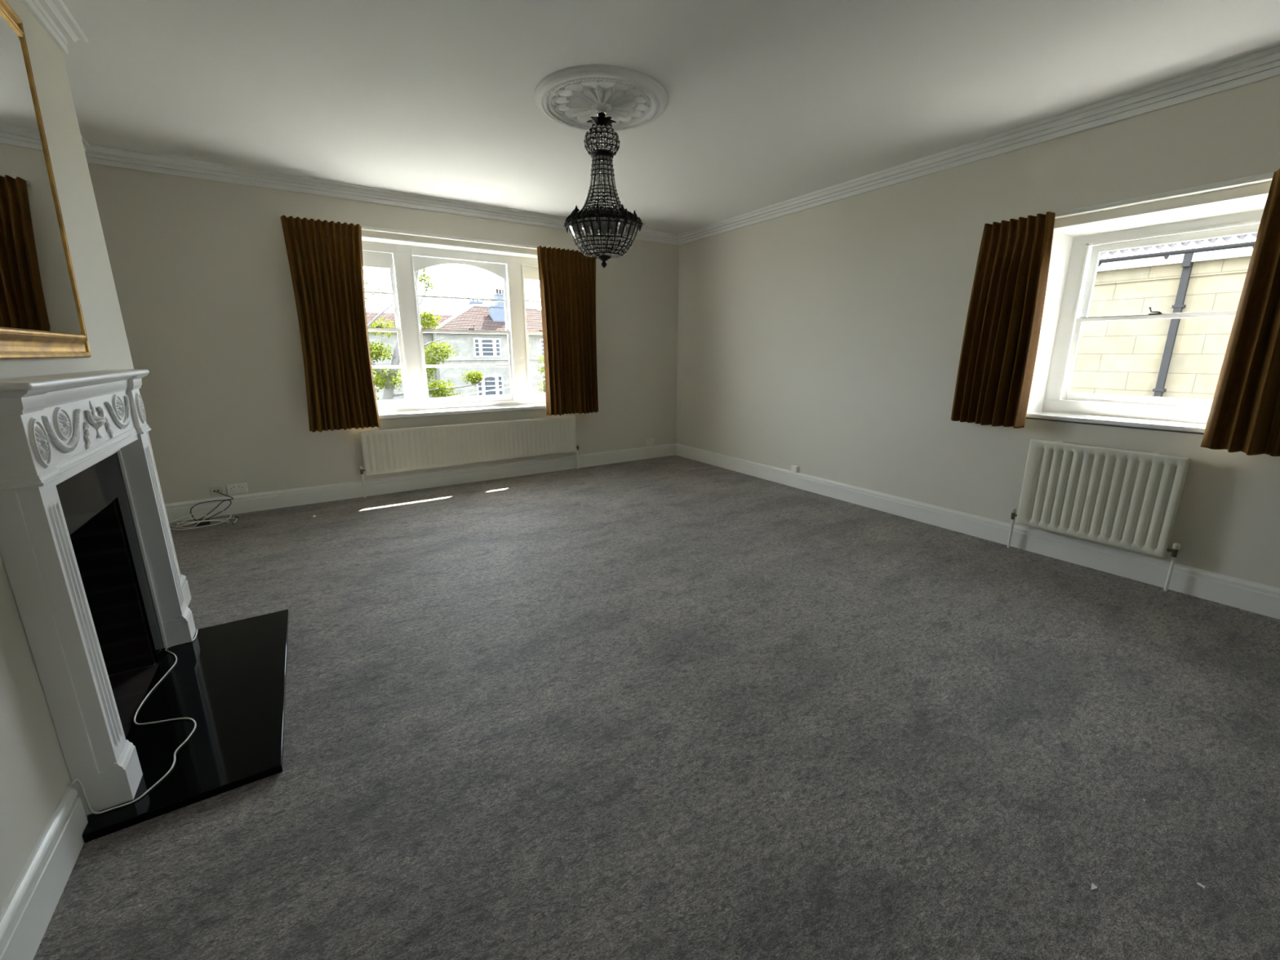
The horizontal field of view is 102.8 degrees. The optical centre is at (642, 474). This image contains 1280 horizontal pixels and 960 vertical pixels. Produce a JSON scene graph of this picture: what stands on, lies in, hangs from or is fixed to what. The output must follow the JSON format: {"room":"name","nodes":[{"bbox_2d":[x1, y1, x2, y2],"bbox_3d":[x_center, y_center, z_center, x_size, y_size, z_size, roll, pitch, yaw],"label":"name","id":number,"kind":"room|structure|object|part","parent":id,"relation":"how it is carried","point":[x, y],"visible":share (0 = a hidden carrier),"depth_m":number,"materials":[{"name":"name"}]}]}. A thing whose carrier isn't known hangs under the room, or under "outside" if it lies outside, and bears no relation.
{"room":"empty living room","nodes":[
{"label":"empty living room","id":0,"kind":"room"},
{"bbox_2d":[0,0,180,911],"bbox_3d":[-2.110,-0.203,1.084,0.844,3.235,7.300,-9,16,-32],"label":"wall","id":1,"kind":"structure","parent":0,"point":[34,775],"depth_m":1.75,"materials":[{"name":"paint"}]},
{"bbox_2d":[0,786,88,959],"bbox_3d":[-0.752,1.344,0.130,0.020,0.166,3.462,-9,16,-32],"label":"baseboard","id":2,"kind":"structure","parent":1,"relation":"attached to","point":[28,910],"depth_m":1.31,"materials":[{"name":"white paint"}]},
{"bbox_2d":[0,0,91,359],"bbox_3d":[-1.951,-0.954,1.534,0.064,1.186,1.071,-9,16,-33],"label":"mirror","id":3,"kind":"object","parent":1,"relation":"attached to","point":[42,317],"visible":1,"depth_m":1.70,"materials":[{"name":"gold metal"}]},
{"bbox_2d":[62,40,90,151],"bbox_3d":[-3.357,-2.176,3.058,0.498,0.109,1.955,-9,16,-32],"label":"trim","id":4,"kind":"structure","parent":1,"relation":"attached to","point":[86,144],"depth_m":3.63,"materials":[{"name":"white paint"}]},
{"bbox_2d":[179,573,191,606],"bbox_3d":[-3.236,0.552,3.460,0.434,0.166,2.490,-9,16,-32],"label":"baseboard","id":5,"kind":"structure","parent":1,"relation":"attached to","point":[185,588],"depth_m":2.95,"materials":[{"name":"white paint"}]},
{"bbox_2d":[87,163,679,503],"bbox_3d":[-1.929,-1.347,5.673,6.320,3.335,0.420,-9,16,-32],"label":"wall","id":6,"kind":"structure","parent":0,"point":[200,268],"depth_m":4.49,"materials":[{"name":"paint"}]},
{"bbox_2d":[209,485,223,496],"bbox_3d":[-3.771,0.148,4.523,0.086,0.086,0.016,-9,16,-32],"label":"socket","id":7,"kind":"object","parent":6,"relation":"attached to","point":[217,488],"visible":0.94,"depth_m":4.52,"materials":[{"name":"beige plastic"}]},
{"bbox_2d":[190,490,233,519],"bbox_3d":[-3.750,0.274,4.455,0.154,0.230,0.283,9,16,32],"label":"cable","id":8,"kind":"object","parent":7,"relation":"attached to","point":[214,491],"visible":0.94,"depth_m":4.46,"materials":[{"name":"black plastic"}]},
{"bbox_2d":[226,482,248,493],"bbox_3d":[-3.651,0.130,4.602,0.146,0.086,0.012,-9,16,-32],"label":"double socket","id":9,"kind":"object","parent":6,"relation":"attached to","point":[239,487],"visible":1,"depth_m":4.60,"materials":[{"name":"white plastic"}]},
{"bbox_2d":[84,144,679,244],"bbox_3d":[-1.788,-2.674,5.142,5.470,0.109,0.084,-9,16,-32],"label":"trim","id":10,"kind":"structure","parent":6,"relation":"attached to","point":[95,154],"depth_m":4.46,"materials":[{"name":"white paint"}]},
{"bbox_2d":[164,443,675,522],"bbox_3d":[-1.804,-0.007,5.805,5.470,0.166,0.020,-9,16,-32],"label":"baseboard","id":11,"kind":"structure","parent":6,"relation":"attached to","point":[253,502],"depth_m":5.32,"materials":[{"name":"white paint"}]},
{"bbox_2d":[320,220,580,251],"bbox_3d":[-1.837,-2.386,5.186,3.020,0.030,0.069,-9,16,-32],"label":"rail","id":12,"kind":"object","parent":6,"relation":"attached to","point":[363,228],"visible":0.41,"depth_m":5.08,"materials":[{"name":"white metal"}]},
{"bbox_2d":[280,215,380,432],"bbox_3d":[-2.806,-1.324,4.671,0.632,1.846,0.131,-9,16,-34],"label":"curtain","id":13,"kind":"object","parent":12,"relation":"hanging from","point":[326,261],"visible":1,"depth_m":4.66,"materials":[{"name":"brown fabric"}]},
{"bbox_2d":[537,245,598,415],"bbox_3d":[-0.812,-1.619,5.922,0.726,1.849,0.144,-9,16,-32],"label":"curtain","id":14,"kind":"object","parent":12,"relation":"hanging from","point":[566,277],"visible":0.99,"depth_m":5.91,"materials":[{"name":"brown fabric"}]},
{"bbox_2d":[361,235,546,419],"bbox_3d":[-1.930,-1.522,5.652,2.420,1.784,0.545,-9,16,-32],"label":"window","id":15,"kind":"structure","parent":6,"relation":"in","point":[403,258],"depth_m":5.47,"materials":[{"name":"white paint"}]},
{"bbox_3d":[-2.698,-1.829,5.142,0.406,0.767,0.036,-9,16,-32],"label":"sash","id":16,"kind":"part","parent":15,"relation":"part of","materials":[{"name":"white paint"}]},
{"bbox_3d":[-2.676,-1.098,5.282,0.406,0.803,0.036,-9,16,-32],"label":"sash","id":17,"kind":"part","parent":15,"relation":"part of","materials":[{"name":"white paint"}]},
{"bbox_3d":[-1.968,-1.940,5.606,0.996,0.762,0.036,-9,16,-32],"label":"sash","id":18,"kind":"part","parent":15,"relation":"part of","materials":[{"name":"white paint"}]},
{"bbox_3d":[-1.859,-0.720,5.731,2.380,0.043,0.285,-9,16,-32],"label":"sill","id":19,"kind":"part","parent":15,"relation":"part of","materials":[{"name":"white wood"}]},
{"bbox_3d":[-1.945,-1.209,5.746,0.996,0.803,0.036,-9,16,-32],"label":"sash","id":20,"kind":"part","parent":15,"relation":"part of","materials":[{"name":"white paint"}]},
{"bbox_3d":[-1.232,-2.052,6.074,0.413,0.767,0.036,-9,16,-32],"label":"sash","id":21,"kind":"part","parent":15,"relation":"part of","materials":[{"name":"clear glass"}]},
{"bbox_3d":[-1.210,-1.321,6.213,0.413,0.803,0.036,-9,16,-32],"label":"sash","id":22,"kind":"part","parent":15,"relation":"part of","materials":[{"name":"white paint"}]},
{"bbox_2d":[644,438,654,445],"bbox_3d":[0.106,-0.435,6.990,0.152,0.093,0.012,-9,16,-32],"label":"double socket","id":23,"kind":"object","parent":6,"relation":"attached to","point":[651,442],"visible":1,"depth_m":6.99,"materials":[{"name":"white plastic"}]},
{"bbox_2d":[359,415,578,497],"bbox_3d":[-1.802,-0.242,5.696,2.397,0.678,0.107,-9,16,-32],"label":"radiator","id":24,"kind":"object","parent":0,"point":[407,449],"visible":1,"depth_m":5.53,"materials":[{"name":"beige metal"}]},
{"bbox_3d":[-1.793,-0.350,5.656,2.310,0.441,0.050,-9,16,-32],"label":"panel","id":25,"kind":"part","parent":24,"relation":"part of","materials":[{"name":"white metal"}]},
{"bbox_2d":[33,454,1279,959],"bbox_3d":[0.093,0.873,3.003,6.300,0.250,7.800,-9,16,-32],"label":"floor","id":26,"kind":"structure","parent":0,"point":[675,707],"depth_m":1.86,"materials":[{"name":"grey carpet"}]},
{"bbox_2d":[0,368,195,815],"bbox_3d":[-2.157,0.327,1.853,0.539,1.345,1.288,-9,16,-32],"label":"fireplace","id":27,"kind":"object","parent":26,"relation":"on","point":[73,445],"visible":1,"depth_m":1.62,"materials":[{"name":"white paint"}]},
{"bbox_3d":[-1.997,-0.300,1.812,0.142,0.062,1.288,-9,16,-32],"label":"bed mould","id":28,"kind":"part","parent":27,"relation":"part of","materials":[{"name":"white paint"}]},
{"bbox_2d":[0,368,149,391],"bbox_3d":[-1.994,-0.341,1.804,0.150,0.022,1.284,-9,16,-32],"label":"mantel shelf","id":29,"kind":"object","parent":27,"relation":"attached to","point":[47,383],"depth_m":1.60,"materials":[{"name":"white paint"}]},
{"bbox_3d":[-2.019,-0.161,1.830,0.090,0.217,1.116,-9,16,-32],"label":"frieze panel","id":30,"kind":"part","parent":27,"relation":"part of","materials":[{"name":"white paint"}]},
{"bbox_3d":[-2.046,0.442,1.956,0.026,1.016,1.000,-9,16,-32],"label":"architrave","id":31,"kind":"part","parent":27,"relation":"part of","materials":[{"name":"white paint"}]},
{"bbox_2d":[82,608,288,842],"bbox_3d":[-1.815,0.925,2.182,0.486,0.029,1.319,-9,16,-32],"label":"hearth","id":32,"kind":"object","parent":26,"relation":"on","point":[231,679],"visible":0.8,"depth_m":1.98,"materials":[{"name":"black stone"}]},
{"bbox_2d":[71,629,197,813],"bbox_3d":[-1.950,0.854,2.103,0.222,0.146,1.255,-9,16,-32],"label":"cable","id":33,"kind":"object","parent":32,"relation":"on","point":[77,780],"visible":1,"depth_m":1.85,"materials":[{"name":"white plastic"}]},
{"bbox_2d":[194,518,210,526],"bbox_3d":[-3.732,0.408,4.333,0.068,0.040,0.090,11,17,38],"label":"power adapter","id":34,"kind":"object","parent":26,"relation":"on","point":[202,523],"visible":0.78,"depth_m":4.32,"materials":[{"name":"black plastic"}]},
{"bbox_2d":[168,510,238,529],"bbox_3d":[-3.708,0.385,4.304,0.487,0.097,0.320,-9,16,-32],"label":"cable","id":35,"kind":"object","parent":26,"relation":"on","point":[237,517],"visible":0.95,"depth_m":4.29,"materials":[{"name":"white plastic"}]},
{"bbox_2d":[1091,883,1097,889],"bbox_3d":[1.228,1.126,1.390,0.025,0.002,0.014,-9,16,-32],"label":"paper scrap","id":36,"kind":"object","parent":26,"relation":"on","point":[1093,886],"visible":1,"depth_m":1.39,"materials":[{"name":"white paper"}]},
{"bbox_2d":[1196,882,1204,888],"bbox_3d":[1.528,1.125,1.395,0.008,0.002,0.016,-8,15,-29],"label":"paper scrap","id":37,"kind":"object","parent":26,"relation":"on","point":[1197,883],"visible":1,"depth_m":1.40,"materials":[{"name":"white paper"}]},
{"bbox_2d":[62,0,1279,234],"bbox_3d":[0.098,-2.161,2.316,6.350,0.200,7.850,-9,16,-32],"label":"ceiling","id":38,"kind":"structure","parent":0,"point":[771,102],"depth_m":2.83,"materials":[{"name":"white paint"}]},
{"bbox_2d":[533,64,668,132],"bbox_3d":[-0.244,-2.215,3.064,0.800,0.039,0.800,-9,16,-32],"label":"ceiling rose","id":39,"kind":"object","parent":38,"relation":"attached to","point":[570,96],"visible":0.92,"depth_m":2.96,"materials":[{"name":"white paint"}]},
{"bbox_2d":[563,110,644,267],"bbox_3d":[-0.249,-1.778,3.230,0.494,0.895,0.494,6,15,24],"label":"chandelier","id":40,"kind":"object","parent":39,"relation":"hanging from","point":[601,221],"visible":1,"depth_m":3.14,"materials":[{"name":"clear glass"}]},
{"bbox_3d":[-0.432,-1.514,3.199,0.042,0.070,0.043,-9,16,-32],"label":"crystal rod","id":41,"kind":"part","parent":40,"relation":"part of","materials":[{"name":"white"}]},
{"bbox_3d":[-0.406,-1.505,3.159,0.038,0.070,0.039,-11,17,-39],"label":"crystal rod","id":42,"kind":"part","parent":40,"relation":"part of","materials":[{"name":"white"}]},
{"bbox_3d":[-0.370,-1.497,3.126,0.039,0.070,0.038,10,16,35],"label":"crystal rod","id":43,"kind":"part","parent":40,"relation":"part of","materials":[{"name":"white"}]},
{"bbox_3d":[-0.326,-1.491,3.103,0.039,0.070,0.038,5,14,22],"label":"crystal rod","id":44,"kind":"part","parent":40,"relation":"part of","materials":[{"name":"white"}]},
{"bbox_3d":[-0.297,-2.151,3.138,0.070,0.044,0.054,-9,16,-32],"label":"crown","id":45,"kind":"part","parent":40,"relation":"part of","materials":[{"name":"brown metal"}]},
{"bbox_3d":[-0.303,-1.820,3.165,0.016,0.059,0.023,-13,18,-43],"label":"crystal rod","id":46,"kind":"part","parent":40,"relation":"part of","materials":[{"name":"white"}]},
{"bbox_3d":[-0.284,-2.144,3.105,0.076,0.044,0.050,-9,16,-32],"label":"crown","id":47,"kind":"part","parent":40,"relation":"part of","materials":[{"name":"brown metal"}]},
{"bbox_3d":[-0.279,-1.488,3.090,0.039,0.070,0.038,2,14,8],"label":"crystal rod","id":48,"kind":"part","parent":40,"relation":"part of","materials":[{"name":"white"}]},
{"bbox_3d":[-0.279,-1.816,3.148,0.023,0.059,0.016,6,15,22],"label":"crystal rod","id":49,"kind":"part","parent":40,"relation":"part of","materials":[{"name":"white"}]},
{"bbox_3d":[-0.246,-2.141,3.094,0.054,0.044,0.070,-9,16,-32],"label":"crown","id":50,"kind":"part","parent":40,"relation":"part of","materials":[{"name":"brown metal"}]},
{"bbox_3d":[-0.250,-1.815,3.142,0.023,0.059,0.016,0,13,1],"label":"crystal rod","id":51,"kind":"part","parent":40,"relation":"part of","materials":[{"name":"white"}]},
{"bbox_3d":[-0.249,-1.414,3.317,0.218,0.009,0.218,-9,16,-32],"label":"glass","id":52,"kind":"part","parent":40,"relation":"part of","materials":[{"name":"clear glass"}]},
{"bbox_3d":[-0.229,-1.488,3.089,0.039,0.070,0.038,-1,13,-5],"label":"crystal rod","id":53,"kind":"part","parent":40,"relation":"part of","materials":[{"name":"white"}]},
{"bbox_3d":[-0.220,-1.816,3.148,0.023,0.059,0.016,-5,14,-21],"label":"crystal rod","id":54,"kind":"part","parent":40,"relation":"part of","materials":[{"name":"white"}]},
{"bbox_3d":[-0.212,-2.144,3.107,0.050,0.044,0.076,-9,16,-32],"label":"crown","id":55,"kind":"part","parent":40,"relation":"part of","materials":[{"name":"brown metal"}]},
{"bbox_3d":[-0.195,-1.820,3.164,0.023,0.059,0.016,-13,18,-43],"label":"crystal rod","id":56,"kind":"part","parent":40,"relation":"part of","materials":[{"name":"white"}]},
{"bbox_3d":[-0.202,-2.153,3.144,0.070,0.044,0.054,-9,16,-32],"label":"crown","id":57,"kind":"part","parent":40,"relation":"part of","materials":[{"name":"brown metal"}]},
{"bbox_3d":[-0.181,-1.491,3.099,0.039,0.070,0.038,-5,14,-19],"label":"crystal rod","id":58,"kind":"part","parent":40,"relation":"part of","materials":[{"name":"white"}]},
{"bbox_3d":[-0.136,-1.496,3.120,0.039,0.070,0.038,-9,16,-32],"label":"crystal rod","id":59,"kind":"part","parent":40,"relation":"part of","materials":[{"name":"white"}]},
{"bbox_3d":[-0.098,-1.503,3.151,0.038,0.070,0.039,12,18,42],"label":"crystal rod","id":60,"kind":"part","parent":40,"relation":"part of","materials":[{"name":"white"}]},
{"bbox_3d":[-0.069,-1.512,3.190,0.038,0.070,0.039,7,15,28],"label":"crystal rod","id":61,"kind":"part","parent":40,"relation":"part of","materials":[{"name":"white"}]},
{"bbox_3d":[-0.053,-1.523,3.236,0.051,0.070,0.050,-9,16,-32],"label":"crystal rod","id":62,"kind":"part","parent":40,"relation":"part of","materials":[{"name":"white"}]},
{"bbox_2d":[675,75,1279,588],"bbox_3d":[2.679,-0.966,4.057,0.420,3.335,7.400,-9,16,-32],"label":"wall","id":63,"kind":"structure","parent":0,"point":[825,340],"depth_m":4.21,"materials":[{"name":"paint"}]},
{"bbox_2d":[791,465,798,472],"bbox_3d":[1.637,-0.055,5.489,0.031,0.064,0.070,-9,16,-32],"label":"box","id":64,"kind":"object","parent":63,"relation":"attached to","point":[793,468],"visible":1,"depth_m":5.47,"materials":[{"name":"white plastic"}]},
{"bbox_2d":[675,443,1279,619],"bbox_3d":[2.441,0.341,4.331,0.020,0.166,7.200,-9,16,-32],"label":"baseboard","id":65,"kind":"structure","parent":63,"relation":"attached to","point":[1250,596],"depth_m":3.68,"materials":[{"name":"white paint"}]},
{"bbox_2d":[677,45,1279,244],"bbox_3d":[2.413,-2.328,3.677,0.084,0.109,7.200,-9,16,-32],"label":"trim","id":66,"kind":"structure","parent":63,"relation":"attached to","point":[1265,64],"depth_m":3.36,"materials":[{"name":"white paint"}]},
{"bbox_2d":[1006,439,1191,591],"bbox_3d":[2.976,0.228,3.378,0.107,0.832,0.880,-9,16,-32],"label":"radiator","id":67,"kind":"object","parent":63,"relation":"attached to","point":[1122,499],"visible":1,"depth_m":3.28,"materials":[{"name":"beige metal"}]},
{"bbox_3d":[2.962,0.129,3.346,0.050,0.616,0.786,-9,16,-32],"label":"panel","id":68,"kind":"part","parent":67,"relation":"part of","materials":[{"name":"white metal"}]},
{"bbox_2d":[1026,193,1268,433],"bbox_3d":[3.237,-0.908,3.239,0.530,1.342,1.195,-9,16,-32],"label":"window","id":69,"kind":"structure","parent":63,"relation":"in","point":[1076,250],"depth_m":3.41,"materials":[{"name":"white paint"}]},
{"bbox_3d":[3.147,-0.338,3.303,0.300,0.030,1.137,-9,16,-32],"label":"sill","id":70,"kind":"part","parent":69,"relation":"part of","materials":[{"name":"white wood"}]},
{"bbox_3d":[3.270,-0.740,3.317,0.036,0.571,0.802,-9,16,-32],"label":"sash","id":71,"kind":"part","parent":69,"relation":"part of","materials":[{"name":"white paint"}]},
{"bbox_3d":[3.303,-1.238,3.220,0.036,0.501,0.802,-9,16,-32],"label":"sash","id":72,"kind":"part","parent":69,"relation":"part of","materials":[{"name":"white paint"}]},
{"bbox_2d":[1054,172,1274,218],"bbox_3d":[3.009,-1.596,2.925,0.069,0.032,1.840,-9,16,-32],"label":"rail","id":73,"kind":"object","parent":63,"relation":"attached to","point":[1266,177],"visible":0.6,"depth_m":2.90,"materials":[{"name":"white metal"}]},
{"bbox_2d":[951,211,1055,428],"bbox_3d":[2.523,-1.053,3.627,0.132,1.408,0.501,-9,16,-32],"label":"curtain","id":74,"kind":"object","parent":73,"relation":"hanging from","point":[1000,345],"visible":1,"depth_m":3.60,"materials":[{"name":"brown fabric"}]},
{"bbox_2d":[1200,168,1279,456],"bbox_3d":[3.293,-0.771,2.459,0.146,1.415,0.615,-9,16,-32],"label":"curtain","id":75,"kind":"object","parent":73,"relation":"hanging from","point":[1244,416],"visible":1,"depth_m":2.67,"materials":[{"name":"brown fabric"}]},
{"label":"outside","id":76,"kind":"structure","parent":0,"visible":0},
{"bbox_2d":[445,378,545,397],"bbox_3d":[-6.244,-2.699,14.474,15.004,1.639,0.031,-9,16,-32],"label":"wire","id":77,"kind":"object","parent":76,"point":[543,379],"visible":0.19,"depth_m":15.48,"materials":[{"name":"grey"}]},
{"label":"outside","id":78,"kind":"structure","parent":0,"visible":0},
{"bbox_3d":[-8.838,-6.625,48.633,210.000,0.200,200.000,-9,16,-32],"label":"ground","id":79,"kind":"structure","parent":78,"visible":0},
{"bbox_2d":[364,266,488,400],"bbox_3d":[-8.081,-2.851,15.763,6.655,7.722,1.647,-9,16,-34],"label":"tree","id":80,"kind":"object","parent":79,"relation":"on","point":[391,380],"visible":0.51,"depth_m":15.86,"materials":[{"name":"green plant"}]},
{"bbox_2d":[366,288,545,400],"bbox_3d":[-18.541,-10.802,44.140,28.838,10.020,9.914,-9,16,-32],"label":"house","id":81,"kind":"structure","parent":79,"relation":"on","point":[473,348],"depth_m":42.56,"materials":[{"name":"stone"}]},
{"bbox_3d":[-13.597,-10.413,42.044,0.407,1.370,0.006,-9,16,-32],"label":"pane","id":82,"kind":"part","parent":81,"relation":"part of","materials":[{"name":"grey"}]},
{"bbox_3d":[-13.595,-7.349,42.775,0.407,1.570,0.006,-9,16,-32],"label":"pane","id":83,"kind":"part","parent":81,"relation":"part of","materials":[{"name":"grey"}]},
{"bbox_3d":[-12.871,-10.524,42.505,1.006,1.370,0.006,-9,16,-32],"label":"pane","id":84,"kind":"part","parent":81,"relation":"part of","materials":[{"name":"grey"}]},
{"bbox_3d":[-12.869,-7.459,43.236,1.006,1.570,0.006,-9,16,-32],"label":"pane","id":85,"kind":"part","parent":81,"relation":"part of","materials":[{"name":"grey"}]},
{"bbox_3d":[-12.146,-10.634,42.967,0.407,1.370,0.006,-9,16,-32],"label":"pane","id":86,"kind":"part","parent":81,"relation":"part of","materials":[{"name":"grey"}]},
{"bbox_3d":[-12.144,-7.570,43.697,0.407,1.570,0.006,-9,16,-32],"label":"pane","id":87,"kind":"part","parent":81,"relation":"part of","materials":[{"name":"grey"}]},
{"bbox_3d":[-8.774,-11.146,45.109,0.408,1.370,0.006,-9,16,-32],"label":"pane","id":88,"kind":"part","parent":81,"relation":"part of","materials":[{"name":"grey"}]},
{"bbox_2d":[537,354,545,392],"bbox_3d":[-3.342,-2.109,19.151,1.213,4.685,1.245,-9,16,-32],"label":"tree","id":89,"kind":"object","parent":79,"relation":"on","point":[543,369],"visible":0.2,"depth_m":18.50,"materials":[{"name":"green plant"}]},
{"bbox_2d":[1069,233,1257,399],"bbox_3d":[14.550,-2.544,12.513,8.306,8.573,26.000,-9,16,-32],"label":"house","id":90,"kind":"structure","parent":79,"relation":"on","point":[1171,357],"depth_m":10.72,"materials":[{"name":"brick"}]},
{"bbox_3d":[2.179,0.107,-0.444,6.320,3.335,0.200,-9,16,-32],"label":"wall","id":91,"kind":"structure","parent":0,"visible":0},
{"bbox_2d":[22,0,88,53],"bbox_3d":[-1.238,-1.514,0.270,0.084,0.109,5.329,-9,16,-32],"label":"trim","id":92,"kind":"structure","parent":91,"relation":"attached to","point":[53,15],"depth_m":2.24,"materials":[{"name":"white paint"}]}
]}

